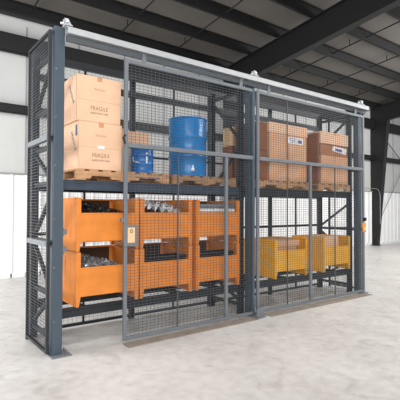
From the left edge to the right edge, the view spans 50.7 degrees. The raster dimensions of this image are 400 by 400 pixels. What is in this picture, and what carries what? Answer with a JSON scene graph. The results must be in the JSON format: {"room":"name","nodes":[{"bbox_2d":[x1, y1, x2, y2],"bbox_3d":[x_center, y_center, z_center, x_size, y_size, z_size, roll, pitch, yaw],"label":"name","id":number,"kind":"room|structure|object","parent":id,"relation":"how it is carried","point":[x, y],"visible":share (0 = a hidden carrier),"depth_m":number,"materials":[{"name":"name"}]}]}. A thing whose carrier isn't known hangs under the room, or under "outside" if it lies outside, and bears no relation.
{"room":"warehouse interior","nodes":[
{"label":"warehouse interior","id":0,"kind":"room"},
{"bbox_2d":[0,243,399,399],"bbox_3d":[4.724,1.706,5.990,30.000,0.120,17.200,1,-2,-37],"label":"floor","id":1,"kind":"structure","parent":0,"point":[349,349],"depth_m":4.35,"materials":[{"name":"concrete"}]},
{"bbox_2d":[25,29,51,353],"bbox_3d":[-1.772,-0.076,4.610,0.034,3.350,0.760,1,-2,-37],"label":"mesh panel","id":2,"kind":"object","parent":1,"relation":"on","point":[47,137],"visible":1,"depth_m":4.55,"materials":[{"name":"grey metal"}]},
{"bbox_2d":[46,25,71,359],"bbox_3d":[-1.448,-0.105,4.382,0.203,3.400,0.203,1,-2,-37],"label":"post","id":3,"kind":"object","parent":1,"relation":"on","point":[57,232],"visible":0.96,"depth_m":4.35,"materials":[{"name":"metal"}]},
{"bbox_2d":[32,52,132,328],"bbox_3d":[-1.487,-0.073,5.425,1.360,3.380,0.035,1,-2,-37],"label":"mesh panel","id":4,"kind":"object","parent":1,"relation":"on","point":[41,234],"visible":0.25,"depth_m":5.51,"materials":[{"name":"grey metal"}]},
{"bbox_2d":[132,74,209,318],"bbox_3d":[-0.393,-0.052,6.253,1.365,3.380,0.035,1,-2,-37],"label":"mesh panel","id":5,"kind":"object","parent":1,"relation":"on","point":[134,83],"visible":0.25,"depth_m":6.17,"materials":[{"name":"grey metal"}]},
{"bbox_2d":[29,54,351,337],"bbox_3d":[0.386,-0.023,6.358,5.466,3.330,0.722,1,-2,-37],"label":"rack","id":6,"kind":"object","parent":1,"relation":"on","point":[81,186],"visible":0.42,"depth_m":5.94,"materials":[{"name":"metal"}]},
{"bbox_2d":[62,245,138,307],"bbox_3d":[-1.248,0.877,5.064,0.771,0.594,0.711,1,-2,-37],"label":"storage bin","id":7,"kind":"object","parent":6,"relation":"on","point":[78,282],"visible":0.61,"depth_m":4.78,"materials":[{"name":"orange paint"}]},
{"bbox_2d":[81,253,118,267],"bbox_3d":[-1.243,0.854,5.062,0.687,0.396,0.602,1,-2,-37],"label":"scrap","id":8,"kind":"object","parent":7,"relation":"on","point":[86,261],"visible":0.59,"depth_m":5.03,"materials":[{"name":"silver metal"}]},
{"bbox_2d":[63,197,138,251],"bbox_3d":[-1.246,0.279,5.077,0.771,0.594,0.711,1,-2,-37],"label":"storage bin","id":9,"kind":"object","parent":7,"relation":"on","point":[80,227],"visible":0.7,"depth_m":4.77,"materials":[{"name":"orange paint"}]},
{"bbox_2d":[81,202,129,212],"bbox_3d":[-1.243,0.234,5.072,0.688,0.443,0.613,1,-2,-37],"label":"scrap","id":10,"kind":"object","parent":9,"relation":"on","point":[88,207],"visible":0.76,"depth_m":4.94,"materials":[{"name":"metal"}]},
{"bbox_2d":[64,168,168,183],"bbox_3d":[-1.094,-0.267,5.229,1.205,0.120,0.758,1,-2,-37],"label":"wooden pallet","id":11,"kind":"object","parent":6,"relation":"on","point":[72,174],"visible":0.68,"depth_m":4.90,"materials":[{"name":"brown wood"}]},
{"bbox_2d":[64,120,121,171],"bbox_3d":[-1.308,-0.599,5.009,0.522,0.531,0.642,1,-2,-37],"label":"carton","id":12,"kind":"object","parent":11,"relation":"on","point":[87,145],"visible":1,"depth_m":4.75,"materials":[{"name":"beige cardboard"}]},
{"bbox_2d":[64,73,120,126],"bbox_3d":[-1.324,-1.121,5.007,0.532,0.511,0.642,1,-2,-37],"label":"carton","id":13,"kind":"object","parent":12,"relation":"on","point":[86,97],"visible":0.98,"depth_m":4.75,"materials":[{"name":"beige cardboard"}]},
{"bbox_2d":[121,148,130,171],"bbox_3d":[-0.961,-0.489,5.610,0.510,0.340,0.290,1,-2,-37],"label":"carton","id":14,"kind":"object","parent":11,"relation":"on","point":[129,151],"visible":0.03,"depth_m":5.46,"materials":[{"name":"cardboard"}]},
{"bbox_2d":[122,130,149,148],"bbox_3d":[-0.969,-0.776,5.603,0.520,0.228,0.300,1,-2,-37],"label":"carton","id":15,"kind":"object","parent":14,"relation":"on","point":[130,138],"visible":0.24,"depth_m":5.53,"materials":[{"name":"beige cardboard"}]},
{"bbox_2d":[130,148,153,173],"bbox_3d":[-0.737,-0.488,5.281,0.331,0.325,0.305,1,-2,-37],"label":"pail","id":16,"kind":"object","parent":11,"relation":"on","point":[135,159],"visible":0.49,"depth_m":5.17,"materials":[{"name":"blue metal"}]},
{"bbox_2d":[117,242,191,297],"bbox_3d":[-0.620,0.889,5.539,0.771,0.594,0.711,1,-2,-37],"label":"storage bin","id":17,"kind":"object","parent":6,"relation":"on","point":[149,247],"visible":0.48,"depth_m":5.32,"materials":[{"name":"orange paint"}]},
{"bbox_2d":[138,199,191,247],"bbox_3d":[-0.619,0.291,5.552,0.771,0.594,0.711,1,-2,-37],"label":"storage bin","id":18,"kind":"object","parent":17,"relation":"on","point":[144,213],"visible":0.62,"depth_m":5.29,"materials":[{"name":"orange paint"}]},
{"bbox_2d":[150,202,158,210],"bbox_3d":[-0.577,0.085,5.275,0.102,0.130,0.140,1,-2,-35],"label":"scrap","id":19,"kind":"object","parent":18,"relation":"in","point":[153,208],"visible":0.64,"depth_m":5.27,"materials":[{"name":"metal"}]},
{"bbox_2d":[157,205,166,212],"bbox_3d":[-0.489,0.102,5.347,0.106,0.125,0.141,1,-1,-31],"label":"scrap","id":20,"kind":"object","parent":18,"relation":"in","point":[159,208],"visible":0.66,"depth_m":5.32,"materials":[{"name":"metal"}]},
{"bbox_2d":[165,207,172,212],"bbox_3d":[-0.403,0.123,5.417,0.104,0.102,0.134,1,-2,-37],"label":"scrap","id":21,"kind":"object","parent":18,"relation":"in","point":[169,209],"visible":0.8,"depth_m":5.40,"materials":[{"name":"metal"}]},
{"bbox_3d":[-0.467,1.030,5.333,0.665,0.058,0.060,1,-2,-37],"label":"pipe","id":22,"kind":"object","parent":17,"relation":"in","visible":0},
{"bbox_3d":[-0.467,0.970,5.334,0.665,0.058,0.060,1,-2,-37],"label":"pipe","id":23,"kind":"object","parent":22,"relation":"on","visible":0},
{"bbox_3d":[-0.467,0.910,5.335,0.665,0.058,0.060,1,-2,-37],"label":"pipe","id":24,"kind":"object","parent":23,"relation":"on","visible":0},
{"bbox_3d":[-0.467,0.850,5.337,0.665,0.058,0.060,1,-2,-37],"label":"pipe","id":25,"kind":"object","parent":24,"relation":"on","visible":0},
{"bbox_3d":[-0.466,0.789,5.338,0.665,0.058,0.060,1,-2,-37],"label":"pipe","id":26,"kind":"object","parent":25,"relation":"on","visible":0},
{"bbox_2d":[144,254,185,261],"bbox_3d":[-0.466,0.729,5.339,0.665,0.058,0.060,1,-2,-37],"label":"pipe","id":27,"kind":"object","parent":26,"relation":"on","point":[166,257],"visible":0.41,"depth_m":5.33,"materials":[{"name":"black metal"}]},
{"bbox_3d":[-0.588,1.033,5.492,0.665,0.058,0.060,1,-2,-37],"label":"pipe","id":28,"kind":"object","parent":17,"relation":"in","visible":0},
{"bbox_3d":[-0.588,0.973,5.494,0.665,0.058,0.060,1,-2,-37],"label":"pipe","id":29,"kind":"object","parent":28,"relation":"on","visible":0},
{"bbox_3d":[-0.587,0.913,5.495,0.665,0.058,0.060,1,-2,-37],"label":"pipe","id":30,"kind":"object","parent":29,"relation":"on","visible":0},
{"bbox_3d":[-0.587,0.853,5.496,0.665,0.058,0.060,1,-2,-37],"label":"pipe","id":31,"kind":"object","parent":30,"relation":"on","visible":0},
{"bbox_3d":[-0.587,0.793,5.497,0.665,0.058,0.060,1,-2,-37],"label":"pipe","id":32,"kind":"object","parent":31,"relation":"on","visible":0},
{"bbox_2d":[144,252,176,256],"bbox_3d":[-0.587,0.732,5.499,0.665,0.058,0.060,1,-2,-37],"label":"pipe","id":33,"kind":"object","parent":32,"relation":"on","point":[146,255],"visible":0.16,"depth_m":5.52,"materials":[{"name":"black metal"}]},
{"bbox_2d":[154,174,235,186],"bbox_3d":[-0.145,-0.249,5.947,1.075,0.120,0.758,1,-2,-37],"label":"wooden pallet","id":34,"kind":"object","parent":6,"relation":"on","point":[182,178],"visible":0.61,"depth_m":5.68,"materials":[{"name":"brown wood"}]},
{"bbox_2d":[168,116,206,176],"bbox_3d":[-0.172,-0.712,5.867,0.551,0.800,0.551,1,-2,-37],"label":"drum","id":35,"kind":"object","parent":34,"relation":"on","point":[173,154],"visible":0.7,"depth_m":5.64,"materials":[{"name":"blue metal"}]},
{"bbox_2d":[167,240,239,290],"bbox_3d":[0.044,0.902,6.042,0.771,0.594,0.711,1,-2,-37],"label":"storage bin","id":36,"kind":"object","parent":6,"relation":"on","point":[237,246],"visible":0.47,"depth_m":5.77,"materials":[{"name":"orange paint"}]},
{"bbox_2d":[192,200,239,244],"bbox_3d":[0.045,0.304,6.055,0.771,0.594,0.711,1,-2,-37],"label":"storage bin","id":37,"kind":"object","parent":36,"relation":"on","point":[232,216],"visible":0.45,"depth_m":5.77,"materials":[{"name":"orange paint"}]},
{"bbox_3d":[0.217,0.445,5.825,0.665,0.058,0.060,1,-2,-37],"label":"pipe","id":38,"kind":"object","parent":37,"relation":"in","visible":0},
{"bbox_3d":[0.221,0.385,5.829,0.655,0.058,0.060,1,-2,-37],"label":"pipe","id":39,"kind":"object","parent":38,"relation":"on","visible":0},
{"bbox_3d":[0.225,0.325,5.833,0.645,0.058,0.060,1,-2,-37],"label":"pipe","id":40,"kind":"object","parent":39,"relation":"on","visible":0},
{"bbox_3d":[0.217,0.265,5.829,0.665,0.058,0.060,1,-2,-37],"label":"pipe","id":41,"kind":"object","parent":40,"relation":"on","visible":0},
{"bbox_3d":[0.221,0.205,5.833,0.655,0.058,0.060,1,-2,-37],"label":"pipe","id":42,"kind":"object","parent":41,"relation":"on","visible":0},
{"bbox_2d":[200,208,234,211],"bbox_3d":[0.225,0.145,5.837,0.645,0.058,0.060,1,-2,-37],"label":"pipe","id":43,"kind":"object","parent":42,"relation":"on","point":[201,209],"visible":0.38,"depth_m":5.79,"materials":[{"name":"metal"}]},
{"bbox_2d":[200,204,234,207],"bbox_3d":[0.218,0.084,5.832,0.665,0.058,0.060,1,-2,-37],"label":"pipe","id":44,"kind":"object","parent":43,"relation":"on","point":[201,205],"visible":0.52,"depth_m":5.79,"materials":[{"name":"metal"}]},
{"bbox_3d":[0.197,1.043,5.836,0.665,0.058,0.060,1,-2,-37],"label":"pipe","id":45,"kind":"object","parent":36,"relation":"in","visible":0},
{"bbox_3d":[0.197,0.983,5.837,0.665,0.058,0.060,1,-2,-37],"label":"pipe","id":46,"kind":"object","parent":45,"relation":"on","visible":0},
{"bbox_3d":[0.197,0.922,5.838,0.665,0.058,0.060,1,-2,-37],"label":"pipe","id":47,"kind":"object","parent":46,"relation":"on","visible":0},
{"bbox_3d":[0.197,0.862,5.840,0.665,0.058,0.060,1,-2,-37],"label":"pipe","id":48,"kind":"object","parent":47,"relation":"on","visible":0},
{"bbox_3d":[0.198,0.802,5.841,0.665,0.058,0.060,1,-2,-37],"label":"pipe","id":49,"kind":"object","parent":48,"relation":"on","visible":0},
{"bbox_2d":[200,250,233,256],"bbox_3d":[0.198,0.742,5.842,0.665,0.058,0.060,1,-2,-37],"label":"pipe","id":50,"kind":"object","parent":49,"relation":"on","point":[217,253],"visible":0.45,"depth_m":5.83,"materials":[{"name":"black metal"}]},
{"bbox_3d":[0.076,1.046,5.995,0.665,0.058,0.060,1,-2,-37],"label":"pipe","id":51,"kind":"object","parent":36,"relation":"in","visible":0},
{"bbox_3d":[0.076,0.986,5.996,0.665,0.058,0.060,1,-2,-37],"label":"pipe","id":52,"kind":"object","parent":51,"relation":"on","visible":0},
{"bbox_3d":[0.077,0.926,5.998,0.665,0.058,0.060,1,-2,-37],"label":"pipe","id":53,"kind":"object","parent":52,"relation":"on","visible":0},
{"bbox_3d":[0.077,0.865,5.999,0.665,0.058,0.060,1,-2,-37],"label":"pipe","id":54,"kind":"object","parent":53,"relation":"on","visible":0},
{"bbox_3d":[0.077,0.805,6.000,0.665,0.058,0.060,1,-2,-37],"label":"pipe","id":55,"kind":"object","parent":54,"relation":"on","visible":0},
{"bbox_2d":[200,249,223,251],"bbox_3d":[0.077,0.745,6.002,0.665,0.058,0.060,1,-2,-37],"label":"pipe","id":56,"kind":"object","parent":55,"relation":"on","point":[216,249],"visible":0.16,"depth_m":6.04,"materials":[{"name":"black metal"}]},
{"bbox_2d":[223,180,308,189],"bbox_3d":[1.101,-0.225,6.890,1.250,0.120,0.758,1,-2,-37],"label":"wooden pallet","id":57,"kind":"object","parent":6,"relation":"on","point":[281,183],"visible":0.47,"depth_m":6.61,"materials":[{"name":"brown wood"}]},
{"bbox_2d":[223,146,234,177],"bbox_3d":[0.619,-0.568,6.855,0.470,0.560,0.235,1,-2,-37],"label":"carton","id":58,"kind":"object","parent":57,"relation":"on","point":[232,151],"visible":0.22,"depth_m":6.65,"materials":[{"name":"brown cardboard"}]},
{"bbox_2d":[223,127,234,146],"bbox_3d":[0.622,-1.000,6.862,0.450,0.299,0.241,1,-2,-37],"label":"carton","id":59,"kind":"object","parent":58,"relation":"on","point":[226,138],"visible":0.31,"depth_m":6.71,"materials":[{"name":"cardboard"}]},
{"bbox_2d":[235,150,266,180],"bbox_3d":[0.785,-0.520,6.519,0.250,0.450,0.470,1,-2,-37],"label":"carton","id":60,"kind":"object","parent":57,"relation":"on","point":[261,151],"visible":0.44,"depth_m":6.36,"materials":[{"name":"brown cardboard"}]},
{"bbox_2d":[235,121,266,150],"bbox_3d":[0.786,-0.961,6.529,0.230,0.428,0.470,1,-2,-37],"label":"carton","id":61,"kind":"object","parent":60,"relation":"on","point":[260,123],"visible":0.34,"depth_m":6.37,"materials":[{"name":"brown cardboard"}]},
{"bbox_2d":[267,132,305,182],"bbox_3d":[1.261,-0.656,6.871,0.870,0.740,0.487,1,-2,-37],"label":"carton","id":62,"kind":"object","parent":57,"relation":"on","point":[298,169],"visible":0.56,"depth_m":6.65,"materials":[{"name":"brown cardboard"}]},
{"bbox_2d":[266,121,306,137],"bbox_3d":[1.264,-1.107,6.882,0.905,0.158,0.488,1,-2,-37],"label":"carton","id":63,"kind":"object","parent":62,"relation":"on","point":[299,132],"visible":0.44,"depth_m":6.65,"materials":[{"name":"beige cardboard"}]},
{"bbox_2d":[244,236,306,278],"bbox_3d":[1.235,0.924,6.944,0.771,0.594,0.711,1,-2,-37],"label":"storage bin","id":64,"kind":"object","parent":6,"relation":"on","point":[294,255],"visible":0.57,"depth_m":6.64,"materials":[{"name":"yellow paint"}]},
{"bbox_2d":[277,246,295,250],"bbox_3d":[1.232,0.917,6.854,0.510,0.360,0.430,1,-2,-37],"label":"carton","id":65,"kind":"object","parent":64,"relation":"on","point":[283,247],"visible":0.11,"depth_m":6.69,"materials":[{"name":"brown cardboard"}]},
{"bbox_2d":[266,238,299,246],"bbox_3d":[1.279,0.687,6.872,0.540,0.098,0.425,1,-2,-37],"label":"carton","id":66,"kind":"object","parent":65,"relation":"on","point":[295,241],"visible":0.42,"depth_m":6.78,"materials":[{"name":"brown cardboard"}]},
{"bbox_2d":[291,234,349,271],"bbox_3d":[2.192,0.943,7.668,0.771,0.594,0.711,1,-2,-37],"label":"storage bin","id":67,"kind":"object","parent":6,"relation":"on","point":[346,248],"visible":0.52,"depth_m":7.39,"materials":[{"name":"yellow paint"}]},
{"bbox_2d":[304,235,338,246],"bbox_3d":[2.178,0.878,7.585,0.400,0.475,0.450,1,-2,-37],"label":"carton","id":68,"kind":"object","parent":67,"relation":"on","point":[328,236],"visible":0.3,"depth_m":7.44,"materials":[{"name":"beige cardboard"}]},
{"bbox_2d":[298,183,349,191],"bbox_3d":[2.133,-0.206,7.672,0.900,0.120,0.758,1,-2,-37],"label":"wooden pallet","id":69,"kind":"object","parent":6,"relation":"on","point":[315,187],"visible":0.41,"depth_m":7.36,"materials":[{"name":"brown wood"}]},
{"bbox_2d":[306,133,318,183],"bbox_3d":[1.812,-0.703,7.429,0.050,0.860,0.665,1,-2,-37],"label":"carton","id":70,"kind":"object","parent":69,"relation":"on","point":[315,151],"visible":0.42,"depth_m":7.22,"materials":[{"name":"brown cardboard"}]},
{"bbox_2d":[319,155,347,184],"bbox_3d":[2.164,-0.512,7.679,0.770,0.491,0.686,1,-2,-37],"label":"carton","id":71,"kind":"object","parent":69,"relation":"on","point":[342,172],"visible":0.4,"depth_m":7.35,"materials":[{"name":"brown cardboard"}]},
{"bbox_2d":[319,143,347,157],"bbox_3d":[2.163,-0.857,7.690,0.790,0.198,0.677,1,-2,-37],"label":"carton","id":72,"kind":"object","parent":71,"relation":"on","point":[329,152],"visible":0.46,"depth_m":7.37,"materials":[{"name":"brown cardboard"}]},
{"bbox_2d":[307,131,347,146],"bbox_3d":[2.165,-1.063,7.689,0.805,0.209,0.689,1,-2,-37],"label":"carton","id":73,"kind":"object","parent":72,"relation":"on","point":[322,133],"visible":0.27,"depth_m":7.35,"materials":[{"name":"beige cardboard"}]},
{"bbox_2d":[223,80,236,241],"bbox_3d":[0.941,-1.143,12.716,0.320,5.850,0.920,1,-2,-37],"label":"steel column","id":74,"kind":"structure","parent":1,"relation":"on","point":[232,89],"depth_m":12.77,"materials":[{"name":"black paint"}]},
{"bbox_2d":[226,0,399,84],"bbox_3d":[5.720,-4.786,6.496,0.220,2.530,16.600,1,-2,-37],"label":"rafter","id":75,"kind":"object","parent":74,"relation":"attached to","point":[343,16],"visible":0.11,"depth_m":10.32,"materials":[{"name":"metal"}]},
{"bbox_2d":[0,0,381,109],"bbox_3d":[0.042,-4.098,12.319,30.000,0.292,0.180,1,-2,-37],"label":"purlin","id":76,"kind":"structure","parent":75,"relation":"attached to","point":[12,8],"depth_m":10.87,"materials":[{"name":"metal"}]},
{"bbox_2d":[71,0,399,99],"bbox_3d":[0.707,-4.274,11.446,30.000,0.232,0.150,1,-2,-37],"label":"purlin","id":77,"kind":"structure","parent":75,"relation":"attached to","point":[112,6],"depth_m":11.05,"materials":[{"name":"metal"}]},
{"bbox_2d":[210,91,270,301],"bbox_3d":[0.699,-0.031,7.080,1.355,3.380,0.035,1,-2,-37],"label":"mesh panel","id":78,"kind":"object","parent":1,"relation":"on","point":[213,92],"visible":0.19,"depth_m":7.33,"materials":[{"name":"grey metal"}]},
{"bbox_2d":[123,293,371,347],"bbox_3d":[1.089,1.573,6.056,4.760,0.130,0.150,1,-2,-37],"label":"floor guide","id":79,"kind":"object","parent":1,"relation":"on","point":[260,311],"visible":1,"depth_m":5.56,"materials":[{"name":"grey metal"}]},
{"bbox_2d":[245,86,255,316],"bbox_3d":[0.753,-0.063,6.048,0.195,3.400,0.203,1,-2,-37],"label":"post","id":80,"kind":"object","parent":1,"relation":"on","point":[248,168],"visible":0.46,"depth_m":6.01,"materials":[{"name":"metal"}]},
{"bbox_2d":[60,18,369,113],"bbox_3d":[0.829,-1.721,6.041,5.674,0.215,0.102,1,-2,-37],"label":"door track","id":81,"kind":"object","parent":80,"relation":"attached to","point":[74,35],"visible":1,"depth_m":5.35,"materials":[{"name":"metal"}]},
{"bbox_2d":[120,53,254,340],"bbox_3d":[-0.054,-0.055,5.319,2.072,3.277,0.072,1,-2,-37],"label":"sliding door","id":82,"kind":"structure","parent":81,"relation":"hanging from","point":[130,232],"depth_m":5.21,"materials":[{"name":"grey metal"}]},
{"bbox_2d":[256,85,366,311],"bbox_3d":[1.898,-0.018,6.793,2.720,3.277,0.074,1,-2,-37],"label":"sliding door","id":83,"kind":"structure","parent":81,"relation":"hanging from","point":[262,158],"depth_m":6.72,"materials":[{"name":"grey metal"}]},
{"bbox_2d":[270,104,318,294],"bbox_3d":[1.793,-0.010,7.909,1.370,3.380,0.035,1,-2,-37],"label":"mesh panel","id":84,"kind":"object","parent":1,"relation":"on","point":[296,199],"visible":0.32,"depth_m":7.89,"materials":[{"name":"grey metal"}]},
{"bbox_2d":[328,112,363,288],"bbox_3d":[2.778,0.010,8.056,0.034,3.350,0.760,1,-2,-37],"label":"mesh panel","id":85,"kind":"object","parent":1,"relation":"on","point":[329,202],"visible":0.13,"depth_m":8.21,"materials":[{"name":"grey metal"}]},
{"bbox_2d":[353,112,368,293],"bbox_3d":[2.913,-0.022,7.684,0.195,3.400,0.203,1,-2,-37],"label":"post","id":86,"kind":"object","parent":1,"relation":"on","point":[357,178],"visible":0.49,"depth_m":7.66,"materials":[{"name":"metal"}]},
{"bbox_2d":[370,110,389,245],"bbox_3d":[7.477,-1.019,17.665,0.320,5.850,0.920,1,-2,-37],"label":"steel column","id":87,"kind":"structure","parent":1,"relation":"on","point":[379,136],"depth_m":17.67,"materials":[{"name":"black metal"}]},
{"bbox_2d":[352,188,380,223],"bbox_3d":[6.592,0.248,16.782,2.164,1.473,0.026,1,-2,-37],"label":"conduit pipe","id":88,"kind":"object","parent":87,"relation":"attached to","point":[352,188],"visible":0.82,"depth_m":17.41,"materials":[{"name":"grey metal"}]},
{"bbox_2d":[372,99,399,120],"bbox_3d":[12.256,-4.661,11.446,0.220,2.530,16.600,1,-2,-37],"label":"rafter","id":89,"kind":"object","parent":87,"relation":"attached to","point":[391,110],"visible":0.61,"depth_m":17.29,"materials":[{"name":"metal"}]},
{"bbox_2d":[0,14,399,277],"bbox_3d":[-0.079,-1.378,12.412,30.000,6.300,0.180,1,-2,-37],"label":"wall","id":90,"kind":"structure","parent":0,"point":[13,67],"depth_m":10.71,"materials":[{"name":"white metal"}]},
{"bbox_2d":[0,31,399,134],"bbox_3d":[0.001,-3.329,12.355,30.000,0.400,0.210,1,-2,-37],"label":"girt","id":91,"kind":"structure","parent":90,"relation":"attached to","point":[12,43],"depth_m":10.68,"materials":[{"name":"metal"}]},
{"bbox_2d":[0,102,399,163],"bbox_3d":[-0.003,-1.905,12.324,30.000,0.190,0.210,1,-2,-37],"label":"girt","id":92,"kind":"structure","parent":90,"relation":"attached to","point":[4,107],"depth_m":10.98,"materials":[{"name":"metal"}]},
{"bbox_2d":[0,241,399,278],"bbox_3d":[-0.051,1.726,12.296,30.000,0.090,0.042,1,-2,-37],"label":"baseboard","id":93,"kind":"structure","parent":90,"relation":"attached to","point":[22,274],"depth_m":9.33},
{"bbox_2d":[14,0,399,104],"bbox_3d":[4.918,-5.373,5.913,30.000,2.045,16.620,1,-2,-37],"label":"ceiling","id":94,"kind":"structure","parent":0,"point":[271,12],"depth_m":11.18,"materials":[{"name":"grey metal"}]},
{"bbox_2d":[173,0,399,81],"bbox_3d":[1.371,-4.420,10.572,30.000,0.232,0.150,1,-2,-37],"label":"purlin","id":95,"kind":"structure","parent":94,"relation":"attached to","point":[208,6],"depth_m":10.84,"materials":[{"name":"metal"}]},
{"bbox_2d":[270,0,399,55],"bbox_3d":[2.036,-4.566,9.698,30.000,0.232,0.150,1,-2,-37],"label":"purlin","id":96,"kind":"structure","parent":94,"relation":"attached to","point":[302,7],"depth_m":11.32,"materials":[{"name":"metal"}]},
{"bbox_2d":[318,55,397,88],"bbox_3d":[7.679,-4.781,10.866,0.034,1.340,11.203,1,-2,-37],"label":"rod","id":97,"kind":"object","parent":94,"relation":"attached to","point":[386,55],"visible":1,"depth_m":13.96,"materials":[{"name":"metal"}]},
{"bbox_2d":[385,6,399,20],"bbox_3d":[2.700,-4.712,8.825,30.000,0.232,0.150,1,-2,-37],"label":"purlin","id":98,"kind":"structure","parent":94,"relation":"attached to","point":[395,12],"depth_m":10.43,"materials":[{"name":"metal"}]},
{"bbox_2d":[382,175,399,214],"bbox_3d":[8.407,-0.273,18.506,2.301,2.618,0.032,1,-2,-38],"label":"rod","id":99,"kind":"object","parent":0,"point":[399,175],"depth_m":18.47,"materials":[{"name":"grey metal"}]},
{"bbox_3d":[3.365,-4.858,7.951,30.000,0.232,0.150,1,-2,-37],"label":"roof purlin","id":100,"kind":"structure","parent":0,"visible":0},
{"bbox_2d":[119,0,154,33],"bbox_3d":[1.382,-4.901,6.098,0.034,1.340,11.203,1,-2,-37],"label":"rod","id":101,"kind":"object","parent":100,"relation":"attached to","point":[151,2],"visible":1,"depth_m":9.70,"materials":[{"name":"metal"}]},
{"bbox_2d":[176,0,242,49],"bbox_3d":[2.737,-4.875,7.124,0.034,1.340,11.203,1,-2,-37],"label":"rod","id":102,"kind":"object","parent":100,"relation":"attached to","point":[241,0],"visible":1,"depth_m":10.39,"materials":[{"name":"metal"}]},
{"bbox_2d":[281,21,399,78],"bbox_3d":[6.085,-4.811,9.659,0.034,1.340,11.203,1,-2,-37],"label":"rod","id":103,"kind":"object","parent":100,"relation":"attached to","point":[398,21],"visible":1,"depth_m":12.04,"materials":[{"name":"metal"}]},
{"bbox_2d":[350,81,395,97],"bbox_3d":[9.273,-4.750,12.073,0.034,1.340,11.203,1,-2,-37],"label":"rod","id":104,"kind":"object","parent":100,"relation":"attached to","point":[393,81],"visible":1,"depth_m":15.77,"materials":[{"name":"metal"}]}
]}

